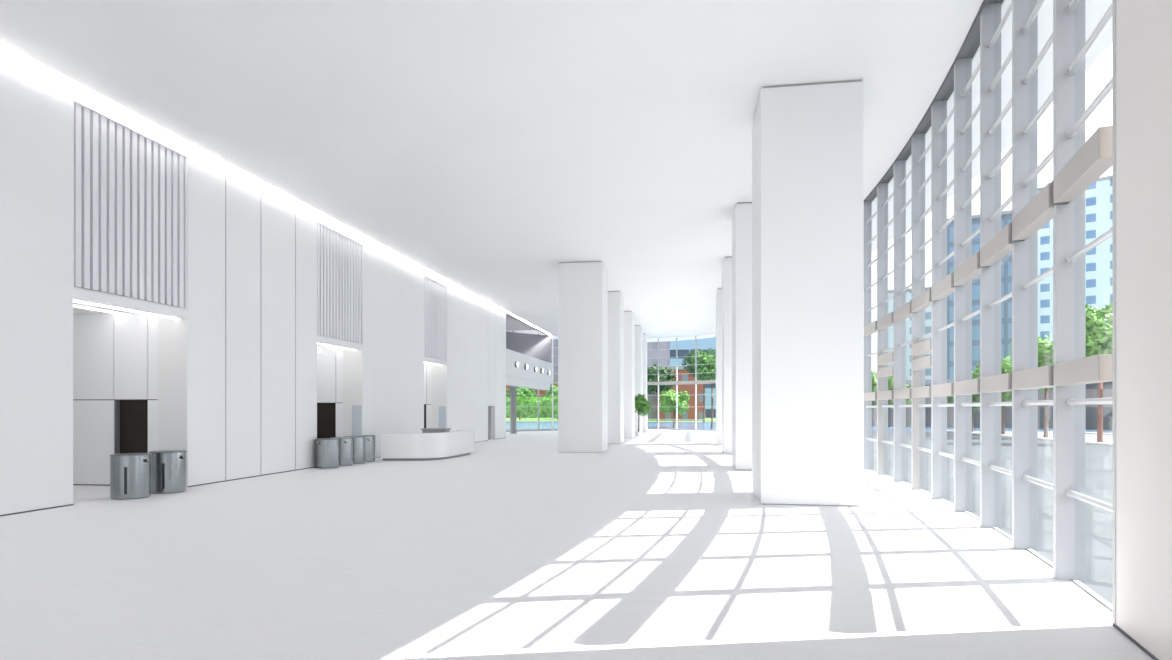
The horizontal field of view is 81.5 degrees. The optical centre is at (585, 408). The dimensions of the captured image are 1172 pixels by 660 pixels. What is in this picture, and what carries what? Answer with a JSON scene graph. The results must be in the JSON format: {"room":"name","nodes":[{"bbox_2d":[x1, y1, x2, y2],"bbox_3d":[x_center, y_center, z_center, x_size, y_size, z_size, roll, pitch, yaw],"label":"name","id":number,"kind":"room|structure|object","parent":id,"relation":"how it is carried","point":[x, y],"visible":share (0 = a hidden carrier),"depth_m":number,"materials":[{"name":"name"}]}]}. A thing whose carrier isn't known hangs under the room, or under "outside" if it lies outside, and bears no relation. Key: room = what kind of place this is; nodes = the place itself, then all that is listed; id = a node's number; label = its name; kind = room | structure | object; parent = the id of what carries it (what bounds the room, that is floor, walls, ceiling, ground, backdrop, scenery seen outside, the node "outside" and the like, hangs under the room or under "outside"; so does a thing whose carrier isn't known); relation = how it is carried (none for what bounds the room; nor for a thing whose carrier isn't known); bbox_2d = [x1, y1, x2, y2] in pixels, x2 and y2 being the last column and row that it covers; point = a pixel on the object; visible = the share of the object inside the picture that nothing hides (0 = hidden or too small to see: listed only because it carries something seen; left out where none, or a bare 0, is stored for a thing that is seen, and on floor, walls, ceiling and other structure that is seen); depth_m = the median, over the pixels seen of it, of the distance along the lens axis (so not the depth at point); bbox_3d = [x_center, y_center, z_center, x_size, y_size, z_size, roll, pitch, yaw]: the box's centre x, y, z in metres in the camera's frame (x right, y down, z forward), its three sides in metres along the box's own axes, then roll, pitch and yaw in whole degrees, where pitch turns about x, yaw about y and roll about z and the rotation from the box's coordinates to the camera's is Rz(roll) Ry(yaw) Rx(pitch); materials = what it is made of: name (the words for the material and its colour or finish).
{"room":"lobby","nodes":[
{"label":"lobby","id":0,"kind":"room"},
{"bbox_2d":[73,302,130,313],"bbox_3d":[-13.508,-2.560,16.383,5.300,0.120,3.560,0,0,9],"label":"ceiling","id":1,"kind":"structure","parent":0,"point":[76,310],"depth_m":17.26,"materials":[{"name":"white paint"}]},
{"bbox_2d":[73,305,117,313],"bbox_3d":[-12.394,-2.485,16.059,0.080,0.030,3.160,0,0,9],"label":"recessed light","id":2,"kind":"object","parent":1,"relation":"in","point":[73,305],"visible":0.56,"depth_m":16.92,"materials":[{"name":"white plastic"}]},
{"bbox_2d":[73,312,157,484],"bbox_3d":[-13.437,-0.250,18.022,4.940,4.500,0.300,0,0,9],"label":"wall","id":3,"kind":"structure","parent":0,"point":[115,356],"depth_m":17.73,"materials":[{"name":"white paint"}]},
{"bbox_2d":[73,484,109,485],"bbox_3d":[-14.103,1.985,17.970,3.640,0.030,0.006,0,0,9],"label":"baseboard","id":4,"kind":"structure","parent":3,"relation":"attached to","point":[73,484],"depth_m":17.77,"materials":[{"name":"grey"}]},
{"bbox_2d":[73,399,157,399],"bbox_3d":[-12.364,-1.364,17.765,2.740,2.272,0.080,0,0,9],"label":"trim","id":5,"kind":"structure","parent":3,"relation":"attached to","point":[73,399],"depth_m":17.71,"materials":[{"name":"grey"}]},
{"bbox_2d":[114,400,147,453],"bbox_3d":[-11.780,0.880,17.710,0.990,2.240,0.190,0,0,9],"label":"door","id":6,"kind":"structure","parent":3,"relation":"in","point":[130,416],"depth_m":17.75,"materials":[{"name":"brown metal"}]},
{"bbox_2d":[158,318,186,486],"bbox_3d":[-10.600,-0.160,17.428,0.830,4.320,0.008,0,0,9],"label":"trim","id":7,"kind":"structure","parent":3,"relation":"attached to","point":[172,334],"depth_m":17.42,"materials":[{"name":"white paint"}]},
{"bbox_2d":[0,41,505,514],"bbox_3d":[-10.166,-2.650,20.203,0.860,9.300,54.830,0,0,9],"label":"wall","id":8,"kind":"structure","parent":0,"point":[272,339],"depth_m":18.57,"materials":[{"name":"white paint"}]},
{"bbox_2d":[73,300,177,319],"bbox_3d":[-10.714,-2.303,15.800,0.100,0.035,3.160,0,0,9],"label":"strip light","id":9,"kind":"object","parent":8,"relation":"attached to","point":[76,301],"visible":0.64,"depth_m":15.70,"materials":[{"name":"white plastic"}]},
{"bbox_2d":[73,101,186,310],"bbox_3d":[-10.670,-4.460,15.793,0.470,3.920,3.260,0,0,9],"label":"slatted wall panel","id":10,"kind":"object","parent":8,"relation":"attached to","point":[130,189],"visible":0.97,"depth_m":15.55,"materials":[{"name":"grey metal"}]},
{"bbox_2d":[225,161,225,479],"bbox_3d":[-8.197,-2.600,32.694,0.740,9.200,28.058,0,0,9],"label":"trim","id":11,"kind":"structure","parent":8,"relation":"attached to","point":[225,161],"depth_m":18.80,"materials":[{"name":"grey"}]},
{"bbox_2d":[0,437,505,516],"bbox_3d":[-9.738,1.986,20.137,0.006,0.028,54.830,0,0,9],"label":"baseboard","id":12,"kind":"structure","parent":8,"relation":"attached to","point":[505,437],"depth_m":17.93,"materials":[{"name":"grey"}]},
{"bbox_2d":[317,343,355,350],"bbox_3d":[-9.286,-2.303,25.050,0.100,0.035,3.220,0,0,9],"label":"strip light","id":13,"kind":"object","parent":8,"relation":"attached to","point":[317,343],"visible":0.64,"depth_m":25.17,"materials":[{"name":"white"}]},
{"bbox_2d":[317,223,362,344],"bbox_3d":[-9.242,-4.460,25.044,0.470,3.920,3.320,0,0,9],"label":"slatted wall panel","id":14,"kind":"object","parent":8,"relation":"attached to","point":[339,258],"visible":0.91,"depth_m":24.94,"materials":[{"name":"grey metal"}]},
{"bbox_2d":[352,405,361,435],"bbox_3d":[-8.990,0.900,26.673,0.410,2.100,0.006,0,0,9],"label":"door","id":15,"kind":"structure","parent":8,"relation":"attached to","point":[356,409],"depth_m":26.67,"materials":[{"name":"grey"}]},
{"bbox_2d":[424,276,446,360],"bbox_3d":[-7.811,-4.460,34.309,0.470,3.920,3.130,0,0,9],"label":"screen","id":16,"kind":"object","parent":8,"relation":"attached to","point":[435,294],"visible":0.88,"depth_m":34.30,"materials":[{"name":"grey"}]},
{"bbox_2d":[439,406,445,427],"bbox_3d":[-7.574,0.900,35.845,0.410,2.100,0.006,0,0,9],"label":"door","id":17,"kind":"structure","parent":8,"relation":"attached to","point":[442,409],"depth_m":35.84,"materials":[{"name":"grey"}]},
{"bbox_2d":[488,406,490,439],"bbox_3d":[-6.406,0.900,43.866,0.050,2.200,1.550,0,0,9],"label":"door","id":18,"kind":"structure","parent":8,"relation":"in","point":[489,407],"depth_m":44.39,"materials":[{"name":"grey"}]},
{"bbox_2d":[506,380,549,389],"bbox_3d":[-4.722,-1.885,54.675,0.580,0.330,14.969,0,0,9],"label":"trim","id":19,"kind":"structure","parent":8,"relation":"attached to","point":[508,382],"depth_m":53.36,"materials":[{"name":"white paint"}]},
{"bbox_2d":[506,311,549,335],"bbox_3d":[-4.606,-7.010,54.770,0.380,0.580,15.190,0,0,9],"label":"trim","id":20,"kind":"structure","parent":8,"relation":"attached to","point":[518,319],"depth_m":53.45,"materials":[{"name":"white paint"}]},
{"bbox_2d":[317,346,342,436],"bbox_3d":[-12.004,-0.250,27.302,4.940,4.500,0.300,0,0,9],"label":"wall","id":21,"kind":"structure","parent":0,"point":[329,359],"depth_m":26.85,"materials":[{"name":"white paint"}]},
{"bbox_2d":[317,403,335,438],"bbox_3d":[-10.347,0.880,26.990,0.990,2.240,0.190,0,0,9],"label":"door","id":22,"kind":"structure","parent":21,"relation":"in","point":[326,412],"depth_m":27.03,"materials":[{"name":"brown metal"}]},
{"bbox_2d":[343,350,362,436],"bbox_3d":[-9.167,-0.160,26.708,0.830,4.320,0.008,0,0,9],"label":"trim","id":23,"kind":"structure","parent":21,"relation":"attached to","point":[352,360],"depth_m":26.71,"materials":[{"name":"white paint"}]},
{"bbox_2d":[424,363,430,427],"bbox_3d":[-10.588,-0.250,36.473,4.940,4.500,0.300,0,0,9],"label":"wall","id":24,"kind":"structure","parent":0,"point":[427,367],"depth_m":35.98,"materials":[{"name":"white paint"}]},
{"bbox_2d":[424,404,426,427],"bbox_3d":[-8.931,0.880,36.161,0.990,2.240,0.190,0,0,9],"label":"door","id":25,"kind":"structure","parent":24,"relation":"in","point":[424,404],"depth_m":36.15,"materials":[{"name":"brown metal"}]},
{"bbox_2d":[432,365,446,427],"bbox_3d":[-7.750,-0.160,35.879,0.830,4.320,0.008,0,0,9],"label":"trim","id":26,"kind":"structure","parent":24,"relation":"attached to","point":[439,373],"depth_m":35.88,"materials":[{"name":"white paint"}]},
{"bbox_2d":[0,0,982,338],"bbox_3d":[0.862,-6.810,28.552,18.090,0.100,74.699,0,0,9],"label":"ceiling","id":27,"kind":"structure","parent":0,"point":[489,145],"depth_m":14.81,"materials":[{"name":"white paint"}]},
{"bbox_2d":[506,314,534,330],"bbox_3d":[-6.682,-6.760,52.892,3.450,0.080,10.846,0,0,9],"label":"ceiling","id":28,"kind":"structure","parent":0,"point":[511,324],"depth_m":54.73,"materials":[{"name":"white paint"}]},
{"bbox_2d":[506,331,550,362],"bbox_3d":[-5.468,-4.540,60.331,6.088,4.360,0.188,0,0,-43],"label":"wall","id":29,"kind":"structure","parent":0,"point":[533,345],"depth_m":60.94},
{"bbox_2d":[507,349,551,363],"bbox_3d":[-4.414,-4.175,54.966,0.180,0.050,15.638,0,0,9],"label":"trim","id":30,"kind":"structure","parent":29,"relation":"attached to","point":[507,349],"depth_m":52.95,"materials":[{"name":"white paint"}]},
{"bbox_2d":[506,376,550,386],"bbox_3d":[-7.476,-2.205,55.386,6.120,0.310,15.533,0,0,9],"label":"floor","id":31,"kind":"structure","parent":0,"point":[507,377],"depth_m":53.46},
{"bbox_2d":[506,349,551,383],"bbox_3d":[-4.394,-3.240,54.963,0.100,1.820,15.638,0,0,9],"label":"balustrade","id":32,"kind":"object","parent":31,"relation":"on","point":[511,357],"visible":0.93,"depth_m":53.36,"materials":[{"name":"white paint"}]},
{"bbox_2d":[0,430,1152,659],"bbox_3d":[-2.443,2.050,29.164,25.270,0.100,74.899,0,0,9],"label":"floor","id":33,"kind":"structure","parent":0,"point":[653,545],"depth_m":8.42,"materials":[{"name":"tile"}]},
{"bbox_2d":[110,453,150,499],"bbox_3d":[-10.273,1.505,15.350,0.784,0.990,0.772,0,0,-20],"label":"drum","id":34,"kind":"object","parent":33,"relation":"on","point":[130,473],"visible":1,"depth_m":15.04,"materials":[{"name":"metal"}]},
{"bbox_2d":[149,450,185,493],"bbox_3d":[-10.071,1.505,16.392,0.784,0.990,0.772,0,0,-18],"label":"drum","id":35,"kind":"object","parent":33,"relation":"on","point":[168,467],"visible":0.95,"depth_m":16.08,"materials":[{"name":"metal"}]},
{"bbox_2d":[315,438,338,467],"bbox_3d":[-8.836,1.505,23.235,0.772,0.990,0.784,0,0,-6],"label":"drum","id":36,"kind":"object","parent":33,"relation":"on","point":[326,449],"visible":1,"depth_m":22.93,"materials":[{"name":"metal"}]},
{"bbox_2d":[331,437,352,465],"bbox_3d":[-8.685,1.505,24.187,0.784,0.990,0.772,0,0,22],"label":"drum","id":37,"kind":"object","parent":33,"relation":"on","point":[345,443],"visible":0.72,"depth_m":23.92,"materials":[{"name":"metal"}]},
{"bbox_2d":[344,436,365,463],"bbox_3d":[-8.540,1.505,25.091,0.772,0.990,0.784,0,0,1],"label":"drum","id":38,"kind":"object","parent":33,"relation":"on","point":[358,441],"visible":0.67,"depth_m":24.83,"materials":[{"name":"metal"}]},
{"bbox_2d":[355,435,374,461],"bbox_3d":[-8.433,1.505,25.949,0.784,0.990,0.772,0,0,24],"label":"drum","id":39,"kind":"object","parent":33,"relation":"on","point":[369,439],"visible":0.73,"depth_m":25.71,"materials":[{"name":"metal"}]},
{"bbox_2d":[381,430,473,460],"bbox_3d":[-6.405,1.470,28.471,2.250,1.060,4.980,0,0,9],"label":"reception desk","id":40,"kind":"object","parent":33,"relation":"on","point":[443,445],"visible":1,"depth_m":26.36,"materials":[{"name":"grey"}]},
{"bbox_2d":[421,428,450,432],"bbox_3d":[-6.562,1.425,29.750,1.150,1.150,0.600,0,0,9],"label":"countertop","id":41,"kind":"structure","parent":40,"relation":"on","point":[424,430],"depth_m":29.52,"materials":[{"name":"grey stone"}]},
{"bbox_2d":[509,386,516,433],"bbox_3d":[-5.941,-0.025,55.557,0.640,4.050,0.640,0,0,9],"label":"post","id":42,"kind":"object","parent":33,"relation":"on","point":[512,388],"visible":0.77,"depth_m":55.33,"materials":[{"name":"grey metal"}]},
{"bbox_2d":[513,331,538,431],"bbox_3d":[-5.393,-2.450,61.045,2.936,8.900,0.150,0,0,-44],"label":"window","id":43,"kind":"structure","parent":33,"relation":"on","point":[513,331],"depth_m":60.94,"materials":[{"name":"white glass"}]},
{"bbox_2d":[538,333,557,430],"bbox_3d":[-3.325,-2.450,62.840,2.614,8.900,0.150,0,0,-38],"label":"window","id":44,"kind":"structure","parent":33,"relation":"on","point":[554,382],"depth_m":62.50,"materials":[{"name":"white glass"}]},
{"bbox_2d":[552,336,552,430],"bbox_3d":[-3.075,-2.380,62.653,0.180,8.760,0.180,0,0,9],"label":"slim post","id":45,"kind":"object","parent":33,"relation":"on","point":[552,336],"visible":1,"depth_m":62.59,"materials":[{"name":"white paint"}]},
{"bbox_2d":[558,261,607,452],"bbox_3d":[-0.115,-2.380,32.119,2.050,8.760,2.050,0,0,9],"label":"square column","id":46,"kind":"structure","parent":33,"relation":"on","point":[582,285],"depth_m":31.11,"materials":[{"name":"grey paint"}]},
{"bbox_2d":[608,291,623,443],"bbox_3d":[1.106,-2.380,40.025,2.050,8.760,2.050,0,0,9],"label":"square column","id":47,"kind":"structure","parent":33,"relation":"on","point":[615,298],"depth_m":38.92,"materials":[{"name":"grey paint"}]},
{"bbox_2d":[624,311,634,437],"bbox_3d":[2.327,-2.380,47.931,2.050,8.760,2.050,0,0,9],"label":"square column","id":48,"kind":"structure","parent":33,"relation":"on","point":[629,317],"depth_m":46.82,"materials":[{"name":"grey paint"}]},
{"bbox_2d":[635,325,642,432],"bbox_3d":[3.547,-2.380,55.838,2.050,8.760,2.050,0,0,9],"label":"square column","id":49,"kind":"structure","parent":33,"relation":"on","point":[638,329],"depth_m":54.72,"materials":[{"name":"grey paint"}]},
{"bbox_2d":[635,394,651,435],"bbox_3d":[3.936,0.412,50.411,1.855,3.177,1.988,0,0,-17],"label":"potted tree","id":50,"kind":"object","parent":33,"relation":"on","point":[642,405],"visible":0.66,"depth_m":50.07,"materials":[{"name":"green plant"}]},
{"bbox_2d":[643,334,646,430],"bbox_3d":[4.509,-2.380,62.064,2.050,8.760,2.050,0,0,9],"label":"square column","id":51,"kind":"structure","parent":33,"relation":"on","point":[644,335],"depth_m":60.92,"materials":[{"name":"grey paint"}]},
{"bbox_2d":[647,349,657,429],"bbox_3d":[6.065,-2.450,65.548,1.821,8.900,0.150,0,0,17],"label":"window","id":52,"kind":"structure","parent":33,"relation":"on","point":[648,383],"depth_m":65.37,"materials":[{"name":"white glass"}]},
{"bbox_2d":[658,338,675,429],"bbox_3d":[7.752,-2.450,64.833,1.925,8.900,0.150,0,0,29],"label":"window","id":53,"kind":"structure","parent":33,"relation":"on","point":[667,382],"depth_m":65.07,"materials":[{"name":"white metal"}]},
{"bbox_2d":[676,337,694,430],"bbox_3d":[9.373,-2.450,63.698,2.112,8.900,0.150,0,0,40],"label":"window","id":54,"kind":"structure","parent":33,"relation":"on","point":[677,348],"depth_m":64.30,"materials":[{"name":"white metal"}]},
{"bbox_2d":[695,336,715,430],"bbox_3d":[10.929,-2.450,62.145,0.150,8.900,2.361,0,0,-41],"label":"window","id":55,"kind":"structure","parent":33,"relation":"on","point":[696,347],"depth_m":62.95,"materials":[{"name":"white metal"}]},
{"bbox_2d":[716,288,721,444],"bbox_3d":[8.498,-2.380,38.884,2.050,8.760,2.050,0,0,9],"label":"square column","id":56,"kind":"structure","parent":33,"relation":"on","point":[719,290],"depth_m":38.01,"materials":[{"name":"grey paint"}]},
{"bbox_2d":[722,256,731,453],"bbox_3d":[7.277,-2.380,30.977,2.050,8.760,2.050,0,0,9],"label":"square column","id":57,"kind":"structure","parent":33,"relation":"on","point":[727,262],"depth_m":30.10,"materials":[{"name":"grey paint"}]},
{"bbox_2d":[732,202,751,469],"bbox_3d":[6.057,-2.380,23.071,2.050,8.760,2.050,0,0,9],"label":"square column","id":58,"kind":"structure","parent":33,"relation":"on","point":[742,216],"depth_m":22.18,"materials":[{"name":"grey paint"}]},
{"bbox_2d":[752,80,863,505],"bbox_3d":[4.821,-2.380,15.066,2.050,8.760,2.050,0,0,9],"label":"square column","id":59,"kind":"structure","parent":33,"relation":"on","point":[808,138],"depth_m":14.06,"materials":[{"name":"white paint"}]},
{"bbox_2d":[864,201,876,472],"bbox_3d":[9.076,-2.410,21.517,0.350,8.820,1.918,0,0,9],"label":"window","id":60,"kind":"structure","parent":33,"relation":"on","point":[869,326],"depth_m":22.33,"materials":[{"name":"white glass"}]},
{"bbox_2d":[876,183,893,478],"bbox_3d":[8.753,-2.410,19.687,0.345,8.820,1.927,0,0,12],"label":"window","id":61,"kind":"structure","parent":33,"relation":"on","point":[884,320],"depth_m":20.49,"materials":[{"name":"white metal"}]},
{"bbox_2d":[893,160,911,485],"bbox_3d":[8.403,-2.410,17.861,0.345,8.820,1.927,0,0,13],"label":"window","id":62,"kind":"structure","parent":33,"relation":"on","point":[901,309],"depth_m":18.66,"materials":[{"name":"white metal"}]},
{"bbox_2d":[911,133,931,494],"bbox_3d":[8.005,-2.410,16.045,0.345,8.820,1.927,0,0,15],"label":"window","id":63,"kind":"structure","parent":33,"relation":"on","point":[920,298],"depth_m":16.84,"materials":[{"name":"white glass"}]},
{"bbox_2d":[930,100,954,505],"bbox_3d":[7.558,-2.410,14.240,0.345,8.820,1.927,0,0,16],"label":"window","id":64,"kind":"structure","parent":33,"relation":"on","point":[941,283],"depth_m":15.03,"materials":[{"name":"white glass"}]},
{"bbox_2d":[953,58,980,520],"bbox_3d":[7.064,-2.410,12.447,0.345,8.820,1.927,0,0,18],"label":"window","id":65,"kind":"structure","parent":33,"relation":"on","point":[966,265],"depth_m":13.23,"materials":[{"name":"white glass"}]},
{"bbox_2d":[979,1,1012,539],"bbox_3d":[6.523,-2.410,10.669,0.345,8.820,1.927,0,0,20],"label":"window","id":66,"kind":"structure","parent":33,"relation":"on","point":[995,242],"depth_m":11.44,"materials":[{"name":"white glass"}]},
{"bbox_2d":[1011,0,1054,567],"bbox_3d":[5.934,-2.410,8.905,0.345,8.820,1.927,0,0,21],"label":"window","id":67,"kind":"structure","parent":33,"relation":"on","point":[1031,209],"depth_m":9.66,"materials":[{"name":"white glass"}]},
{"bbox_2d":[1051,0,1111,610],"bbox_3d":[5.329,-2.410,7.232,0.345,8.820,1.768,0,0,23],"label":"window","id":68,"kind":"structure","parent":33,"relation":"on","point":[1078,163],"depth_m":7.91,"materials":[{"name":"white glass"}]},
{"bbox_2d":[507,330,715,341],"bbox_3d":[-0.278,-7.030,62.873,24.603,0.540,9.528,0,0,-16],"label":"roof overhang","id":69,"kind":"object","parent":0,"point":[521,331],"visible":0.19,"depth_m":64.28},
{"bbox_2d":[872,0,1111,251],"bbox_3d":[10.601,-7.030,33.321,5.022,0.540,61.022,0,0,7],"label":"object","id":70,"kind":"object","parent":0,"point":[1095,10],"visible":0.1,"depth_m":14.34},
{"bbox_2d":[1116,0,1171,659],"bbox_3d":[3.445,-2.650,-1.568,1.787,9.300,15.951,0,0,9],"label":"wall","id":71,"kind":"structure","parent":0,"point":[1143,27],"depth_m":5.61,"materials":[{"name":"white paint"}]},
{"bbox_2d":[864,0,1003,201],"bbox_3d":[8.275,-6.890,23.515,2.547,0.140,34.961,0,0,7],"label":"trim","id":72,"kind":"structure","parent":71,"relation":"attached to","point":[972,43],"depth_m":14.47,"materials":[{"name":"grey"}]},
{"bbox_2d":[1112,0,1115,624],"bbox_3d":[4.854,-2.415,6.248,0.005,8.770,0.075,0,0,21],"label":"trim","id":73,"kind":"structure","parent":71,"relation":"attached to","point":[1113,1],"depth_m":6.24,"materials":[{"name":"grey paint"}]},
{"bbox_2d":[1112,622,1158,659],"bbox_3d":[3.954,1.985,3.955,0.006,0.030,5.000,0,0,21],"label":"baseboard","id":74,"kind":"structure","parent":71,"relation":"attached to","point":[1130,638],"depth_m":5.77,"materials":[{"name":"grey metal"}]},
{"label":"outside","id":75,"kind":"structure","parent":0,"visible":0},
{"bbox_2d":[506,421,1111,431],"bbox_3d":[3.928,2.110,90.966,100.000,0.020,41.000,0,0,9],"label":"road","id":76,"kind":"structure","parent":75,"point":[519,425],"depth_m":81.60,"materials":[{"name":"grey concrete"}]},
{"bbox_2d":[647,363,675,421],"bbox_3d":[11.265,-2.598,109.064,6.768,9.440,6.635,0,0,9],"label":"leafy tree","id":77,"kind":"object","parent":76,"relation":"on","point":[650,378],"visible":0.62,"depth_m":107.76,"materials":[{"name":"green plant"}]},
{"bbox_2d":[659,390,690,426],"bbox_3d":[10.106,-0.084,78.138,3.855,4.414,3.545,0,0,9],"label":"leafy tree","id":78,"kind":"object","parent":76,"relation":"on","point":[667,402],"visible":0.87,"depth_m":77.41,"materials":[{"name":"green plant"}]},
{"bbox_2d":[682,348,715,422],"bbox_3d":[18.125,-3.609,105.041,6.955,11.461,6.492,0,0,9],"label":"leafy tree","id":79,"kind":"object","parent":76,"relation":"on","point":[713,352],"visible":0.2,"depth_m":104.47,"materials":[{"name":"green plant"}]},
{"bbox_2d":[689,351,715,427],"bbox_3d":[13.536,-2.173,74.065,4.546,8.590,4.744,0,0,9],"label":"leafy tree","id":80,"kind":"object","parent":76,"relation":"on","point":[703,370],"visible":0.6,"depth_m":73.13,"materials":[{"name":"green plant"}]},
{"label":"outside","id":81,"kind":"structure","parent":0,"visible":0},
{"bbox_2d":[506,429,1111,603],"bbox_3d":[67.000,2.170,171.788,600.000,0.100,480.000,0,0,9],"label":"ground","id":82,"kind":"structure","parent":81,"point":[1098,458],"depth_m":17.91,"materials":[{"name":"white"}]},
{"bbox_2d":[551,339,557,377],"bbox_3d":[-8.756,-9.680,205.000,34.600,23.600,10.600,0,0,1],"label":"block","id":83,"kind":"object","parent":82,"relation":"on","point":[555,341],"visible":0.14,"depth_m":200.00,"materials":[{"name":"grey"}]},
{"bbox_2d":[872,370,910,408],"bbox_3d":[27.340,-0.860,62.212,4.820,5.966,4.734,0,0,40],"label":"leafy tree","id":84,"kind":"object","parent":82,"relation":"on","point":[874,374],"visible":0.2,"depth_m":61.46,"materials":[{"name":"green plant"}]},
{"bbox_2d":[888,287,930,379],"bbox_3d":[86.590,-13.680,172.889,20.600,31.600,18.600,0,0,29],"label":"office block","id":85,"kind":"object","parent":82,"relation":"on","point":[908,291],"visible":0.02,"depth_m":166.74,"materials":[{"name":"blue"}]},
{"bbox_2d":[872,379,1111,429],"bbox_3d":[51.801,-0.680,77.204,46.600,5.600,8.600,0,0,37],"label":"building","id":86,"kind":"structure","parent":82,"relation":"on","point":[1091,390],"depth_m":73.86,"materials":[{"name":"grey"}]},
{"bbox_2d":[947,430,1111,445],"bbox_3d":[25.734,2.050,10.698,0.400,0.140,109.000,0,0,9],"label":"kerb","id":87,"kind":"object","parent":82,"relation":"on","point":[978,433],"depth_m":45.36,"materials":[{"name":"grey concrete"}]},
{"bbox_2d":[1051,430,1111,435],"bbox_3d":[35.024,2.050,9.264,0.400,0.140,109.000,0,0,9],"label":"kerb","id":88,"kind":"object","parent":82,"relation":"on","point":[1051,430],"visible":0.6,"depth_m":56.20,"materials":[{"name":"grey concrete"}]},
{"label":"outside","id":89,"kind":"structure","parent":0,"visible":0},
{"bbox_2d":[506,417,715,421],"bbox_3d":[12.397,2.105,145.816,260.000,0.030,68.000,0,0,9],"label":"lawn","id":90,"kind":"structure","parent":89,"point":[528,419],"depth_m":123.58,"materials":[{"name":"green plant"}]},
{"bbox_2d":[506,387,536,419],"bbox_3d":[-12.490,-1.271,127.622,6.904,6.789,7.209,0,0,9],"label":"leafy tree","id":91,"kind":"object","parent":90,"relation":"on","point":[519,390],"visible":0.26,"depth_m":126.35,"materials":[{"name":"green plant"}]},
{"bbox_2d":[506,395,557,418],"bbox_3d":[-7.400,-0.307,114.018,25.570,4.074,2.059,0,0,0],"label":"clipped hedge","id":92,"kind":"object","parent":90,"relation":"on","point":[527,406],"visible":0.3,"depth_m":113.48,"materials":[{"name":"green plant"}]},
{"bbox_2d":[506,378,557,416],"bbox_3d":[-18.733,-2.880,176.000,36.600,10.000,8.600,0,0,0],"label":"brick house","id":93,"kind":"structure","parent":90,"relation":"on","point":[554,379],"depth_m":172.03,"materials":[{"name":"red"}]},
{"bbox_2d":[542,385,557,418],"bbox_3d":[-5.305,-1.328,132.015,6.574,6.902,6.022,0,0,9],"label":"leafy tree","id":94,"kind":"object","parent":90,"relation":"on","point":[548,393],"visible":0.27,"depth_m":130.91,"materials":[{"name":"green plant"}]},
{"bbox_2d":[647,341,669,419],"bbox_3d":[13.074,-6.180,139.000,7.600,16.600,10.600,0,0,1],"label":"block","id":95,"kind":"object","parent":90,"relation":"on","point":[652,355],"visible":0.14,"depth_m":133.98,"materials":[{"name":"grey"}]},
{"bbox_2d":[657,366,702,420],"bbox_3d":[17.466,-2.780,126.994,8.600,9.800,10.600,0,0,3],"label":"brick house","id":96,"kind":"structure","parent":90,"relation":"on","point":[682,373],"depth_m":121.93,"materials":[{"name":"red brick"}]},
{"bbox_2d":[670,335,715,417],"bbox_3d":[24.432,-11.180,170.000,44.600,26.600,20.600,0,0,0],"label":"office building","id":97,"kind":"structure","parent":90,"relation":"on","point":[687,345],"depth_m":160.00,"materials":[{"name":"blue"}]},
{"bbox_2d":[947,210,1011,378],"bbox_3d":[74.731,-16.180,125.886,13.600,36.600,14.600,0,0,33],"label":"office tower","id":98,"kind":"structure","parent":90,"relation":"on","point":[1006,216],"depth_m":120.86,"materials":[{"name":"blue glass"}]},
{"bbox_2d":[1038,175,1111,342],"bbox_3d":[118.436,-24.180,160.135,26.600,52.600,26.600,0,0,39],"label":"apartment tower","id":99,"kind":"structure","parent":90,"relation":"on","point":[1098,196],"depth_m":149.28,"materials":[{"name":"grey"}]},
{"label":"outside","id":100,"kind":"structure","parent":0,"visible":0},
{"bbox_2d":[974,431,1111,442],"bbox_3d":[30.379,2.115,9.981,9.000,0.010,109.000,0,0,9],"label":"road","id":101,"kind":"structure","parent":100,"point":[1088,437],"depth_m":52.17,"materials":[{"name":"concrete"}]},
{"bbox_2d":[947,394,979,431],"bbox_3d":[35.200,-0.361,61.976,4.418,4.969,4.334,0,0,12],"label":"leafy tree","id":102,"kind":"object","parent":101,"relation":"on","point":[975,397],"visible":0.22,"depth_m":61.90,"materials":[{"name":"green plant"}]},
{"bbox_2d":[972,356,1011,434],"bbox_3d":[34.345,-1.078,55.954,4.787,6.401,5.387,0,0,9],"label":"leafy tree","id":103,"kind":"object","parent":101,"relation":"on","point":[1006,367],"visible":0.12,"depth_m":55.58,"materials":[{"name":"green plant"}]},
{"bbox_2d":[1007,335,1052,437],"bbox_3d":[33.940,-1.787,49.761,4.823,7.818,5.225,0,0,9],"label":"leafy tree","id":104,"kind":"object","parent":101,"relation":"on","point":[1045,350],"visible":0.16,"depth_m":48.98,"materials":[{"name":"green plant"}]},
{"bbox_2d":[1085,301,1111,442],"bbox_3d":[31.733,-2.355,41.986,4.730,8.953,5.041,0,0,40],"label":"leafy tree","id":105,"kind":"object","parent":101,"relation":"on","point":[1098,330],"visible":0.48,"depth_m":41.08,"materials":[{"name":"green plant"}]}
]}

